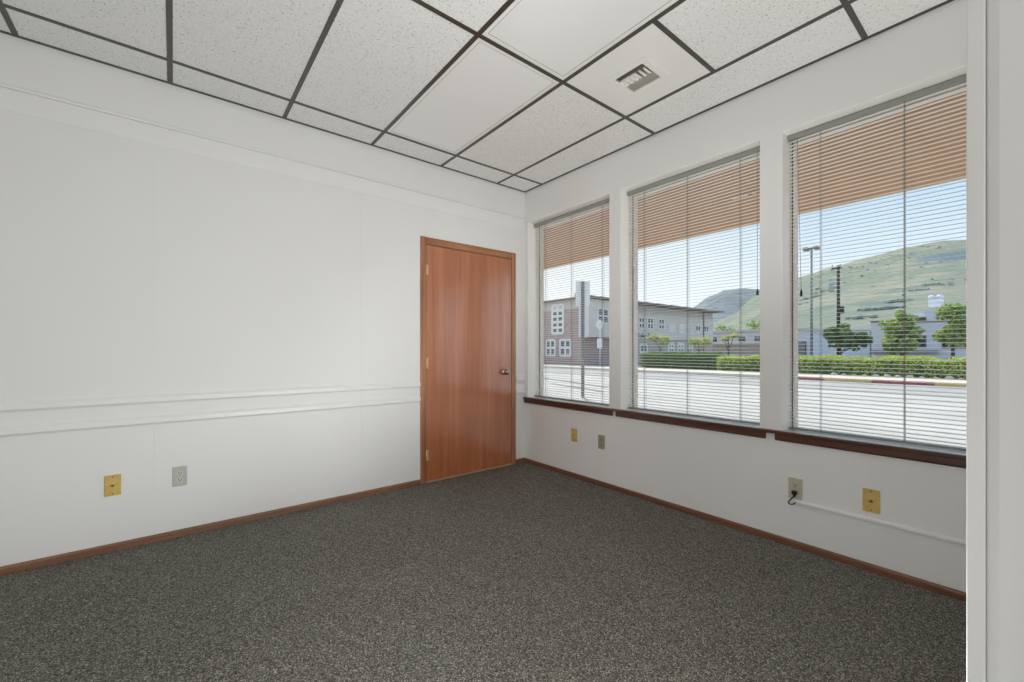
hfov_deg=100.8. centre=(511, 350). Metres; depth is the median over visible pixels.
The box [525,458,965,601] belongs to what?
baseboard
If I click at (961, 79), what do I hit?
mini blind
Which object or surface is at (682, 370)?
sidewalk
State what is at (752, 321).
tree
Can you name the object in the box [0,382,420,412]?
trim
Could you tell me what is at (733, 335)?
tree
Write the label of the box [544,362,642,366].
ground
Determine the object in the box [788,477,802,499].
power outlet
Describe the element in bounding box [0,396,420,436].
trim
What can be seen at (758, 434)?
trim
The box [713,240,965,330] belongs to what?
hill
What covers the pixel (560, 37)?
ceiling light
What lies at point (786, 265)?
trim
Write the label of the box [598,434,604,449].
power outlet
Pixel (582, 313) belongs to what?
sign post
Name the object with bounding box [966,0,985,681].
trim
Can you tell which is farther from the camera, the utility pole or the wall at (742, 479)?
the utility pole
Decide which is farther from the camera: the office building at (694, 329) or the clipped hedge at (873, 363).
the office building at (694, 329)
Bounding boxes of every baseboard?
[0,458,524,575]
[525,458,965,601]
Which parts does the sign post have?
post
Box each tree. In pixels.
[647,333,670,352]
[688,337,712,353]
[714,325,737,330]
[720,332,739,355]
[746,320,759,329]
[823,323,873,356]
[878,310,926,356]
[932,303,965,358]
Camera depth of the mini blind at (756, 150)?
2.98 m
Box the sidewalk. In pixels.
[544,364,965,382]
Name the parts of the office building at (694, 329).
pane, pane, pane, pane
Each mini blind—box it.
[534,199,608,405]
[627,146,759,424]
[787,74,965,450]
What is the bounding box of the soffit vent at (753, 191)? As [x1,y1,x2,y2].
[731,191,755,199]
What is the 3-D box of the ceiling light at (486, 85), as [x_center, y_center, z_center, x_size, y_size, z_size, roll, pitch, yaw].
[-0.315,-1.650,2.810,0.585,0.102,1.194,0,0,-39]
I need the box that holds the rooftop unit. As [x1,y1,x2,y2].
[928,294,943,306]
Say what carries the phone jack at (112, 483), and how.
attached to the wall at (128, 267)
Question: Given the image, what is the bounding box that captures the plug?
[788,490,796,504]
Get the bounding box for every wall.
[0,32,524,566]
[525,0,965,591]
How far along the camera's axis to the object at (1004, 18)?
0.61 m
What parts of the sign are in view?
post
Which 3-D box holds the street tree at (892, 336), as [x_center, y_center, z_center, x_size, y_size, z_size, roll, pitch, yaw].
[22.465,-0.557,24.445,1.659,3.675,2.092,0,0,-24]
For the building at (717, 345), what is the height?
4.320 m
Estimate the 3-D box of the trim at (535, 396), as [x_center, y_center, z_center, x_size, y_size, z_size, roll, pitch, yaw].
[0.538,0.481,3.906,0.158,0.017,1.025,0,0,-39]
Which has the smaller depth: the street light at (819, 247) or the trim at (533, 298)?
the trim at (533, 298)
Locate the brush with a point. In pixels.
(884, 307)
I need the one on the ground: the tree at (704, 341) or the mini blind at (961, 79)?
the tree at (704, 341)
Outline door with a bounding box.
[420,236,515,484]
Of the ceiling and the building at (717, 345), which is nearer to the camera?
the ceiling
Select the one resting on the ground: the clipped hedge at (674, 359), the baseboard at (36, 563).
the clipped hedge at (674, 359)
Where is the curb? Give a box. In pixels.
[544,366,965,386]
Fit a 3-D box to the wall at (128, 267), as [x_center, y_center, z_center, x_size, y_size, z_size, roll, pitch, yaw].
[-1.862,-0.284,2.777,5.400,2.823,0.145,0,0,-39]
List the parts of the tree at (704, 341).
crown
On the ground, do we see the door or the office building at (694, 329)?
the office building at (694, 329)
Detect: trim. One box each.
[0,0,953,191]
[0,87,522,229]
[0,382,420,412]
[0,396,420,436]
[516,376,523,381]
[516,389,523,393]
[523,397,965,459]
[524,399,612,415]
[528,193,609,407]
[531,396,608,407]
[615,412,765,437]
[621,139,759,408]
[622,408,759,427]
[775,434,965,467]
[781,65,965,430]
[783,429,965,454]
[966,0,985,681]
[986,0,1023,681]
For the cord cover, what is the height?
0.019 m
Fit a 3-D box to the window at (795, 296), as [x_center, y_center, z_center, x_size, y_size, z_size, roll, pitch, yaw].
[1.983,-0.398,2.259,0.044,1.774,0.851,0,0,-39]
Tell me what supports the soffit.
attached to the wall at (742, 479)
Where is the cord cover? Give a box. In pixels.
[796,500,965,545]
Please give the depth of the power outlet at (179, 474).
2.56 m
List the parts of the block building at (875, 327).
pane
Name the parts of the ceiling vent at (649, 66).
frame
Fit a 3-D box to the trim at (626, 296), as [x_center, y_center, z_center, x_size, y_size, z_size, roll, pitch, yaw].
[1.248,-0.406,3.021,0.153,1.757,1.031,0,0,-39]
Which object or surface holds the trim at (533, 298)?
attached to the wall at (742, 479)
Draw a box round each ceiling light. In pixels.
[387,38,558,153]
[482,0,677,79]
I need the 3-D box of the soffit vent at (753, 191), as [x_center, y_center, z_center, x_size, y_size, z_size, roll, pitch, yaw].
[2.122,-1.416,3.881,0.050,0.014,0.200,0,0,-39]
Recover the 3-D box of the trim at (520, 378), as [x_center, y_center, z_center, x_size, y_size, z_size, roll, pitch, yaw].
[0.078,0.287,4.230,0.100,0.051,0.021,0,0,-39]
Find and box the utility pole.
[828,264,843,354]
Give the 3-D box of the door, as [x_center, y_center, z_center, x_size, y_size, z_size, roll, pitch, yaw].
[-0.392,0.084,3.908,1.032,2.086,0.216,0,0,-39]
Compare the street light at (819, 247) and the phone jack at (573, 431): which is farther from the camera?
the street light at (819, 247)
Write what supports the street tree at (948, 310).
on the ground
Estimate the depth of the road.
10.89 m
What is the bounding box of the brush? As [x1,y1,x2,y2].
[798,245,965,319]
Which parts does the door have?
head casing, knob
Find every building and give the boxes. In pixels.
[544,293,723,363]
[713,328,826,356]
[798,329,870,358]
[870,304,965,359]
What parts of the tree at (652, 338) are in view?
crown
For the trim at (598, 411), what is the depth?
3.77 m
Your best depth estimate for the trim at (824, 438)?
2.44 m
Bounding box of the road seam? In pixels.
[544,378,606,391]
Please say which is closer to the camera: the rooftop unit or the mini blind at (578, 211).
the mini blind at (578, 211)
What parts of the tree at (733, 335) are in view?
crown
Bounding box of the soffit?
[544,91,965,267]
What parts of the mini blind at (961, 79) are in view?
lift cord, rail, ladder cord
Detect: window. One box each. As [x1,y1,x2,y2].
[539,203,608,403]
[633,152,759,422]
[792,82,965,447]
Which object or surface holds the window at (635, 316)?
in the wall at (742, 479)
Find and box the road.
[544,372,965,446]
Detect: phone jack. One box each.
[104,474,120,496]
[571,428,576,441]
[862,488,879,513]
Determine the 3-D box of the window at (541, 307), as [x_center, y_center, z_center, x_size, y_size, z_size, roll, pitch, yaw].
[0.615,-0.398,3.968,0.044,1.774,1.025,0,0,-39]
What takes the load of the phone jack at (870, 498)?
attached to the wall at (742, 479)
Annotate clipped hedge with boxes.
[639,350,723,369]
[716,354,965,378]
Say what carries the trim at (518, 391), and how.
attached to the wall at (128, 267)
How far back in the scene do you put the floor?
1.89 m
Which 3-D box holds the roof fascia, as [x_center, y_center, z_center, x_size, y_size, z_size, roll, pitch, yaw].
[2.256,-1.620,5.346,0.040,0.405,17.000,0,0,-39]
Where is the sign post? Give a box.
[576,281,589,395]
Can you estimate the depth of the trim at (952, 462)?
2.13 m
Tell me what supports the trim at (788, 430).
attached to the wall at (742, 479)
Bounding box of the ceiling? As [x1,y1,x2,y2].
[0,0,946,190]
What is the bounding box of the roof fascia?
[544,177,965,269]
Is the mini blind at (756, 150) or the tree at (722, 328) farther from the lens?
the tree at (722, 328)
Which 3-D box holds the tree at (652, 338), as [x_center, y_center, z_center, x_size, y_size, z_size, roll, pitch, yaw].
[12.740,-0.125,36.569,1.130,2.809,2.215,0,0,-39]
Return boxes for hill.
[693,288,759,322]
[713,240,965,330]
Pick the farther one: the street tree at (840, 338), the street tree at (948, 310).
the street tree at (840, 338)
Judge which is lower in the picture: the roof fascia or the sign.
the sign
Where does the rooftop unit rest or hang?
on the block building at (875, 327)
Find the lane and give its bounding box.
[544,368,965,396]
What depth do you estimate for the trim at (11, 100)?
2.68 m
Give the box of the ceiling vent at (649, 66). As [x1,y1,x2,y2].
[567,23,709,115]
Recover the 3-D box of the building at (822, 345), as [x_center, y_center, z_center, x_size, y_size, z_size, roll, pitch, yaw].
[29.164,-0.098,38.508,7.900,3.190,6.850,0,0,-39]
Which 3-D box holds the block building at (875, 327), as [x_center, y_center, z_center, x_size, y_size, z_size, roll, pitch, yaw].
[34.921,-0.913,31.556,9.600,4.820,11.100,0,0,-39]
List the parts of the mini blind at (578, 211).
rail, ladder cord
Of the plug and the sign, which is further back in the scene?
the sign
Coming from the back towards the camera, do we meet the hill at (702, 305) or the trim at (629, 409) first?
the hill at (702, 305)
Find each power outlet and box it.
[172,466,186,486]
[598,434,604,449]
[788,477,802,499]
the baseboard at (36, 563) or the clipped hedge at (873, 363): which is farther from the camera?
the clipped hedge at (873, 363)
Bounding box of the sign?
[596,319,601,364]
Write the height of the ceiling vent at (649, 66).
0.131 m
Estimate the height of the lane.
0.032 m
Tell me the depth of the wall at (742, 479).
2.52 m
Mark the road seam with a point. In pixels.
(544, 378)
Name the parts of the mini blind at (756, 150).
ladder cord, ladder cord, rail, lift cord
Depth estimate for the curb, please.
19.33 m
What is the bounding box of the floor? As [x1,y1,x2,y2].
[0,462,965,681]
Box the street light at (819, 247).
[802,245,820,354]

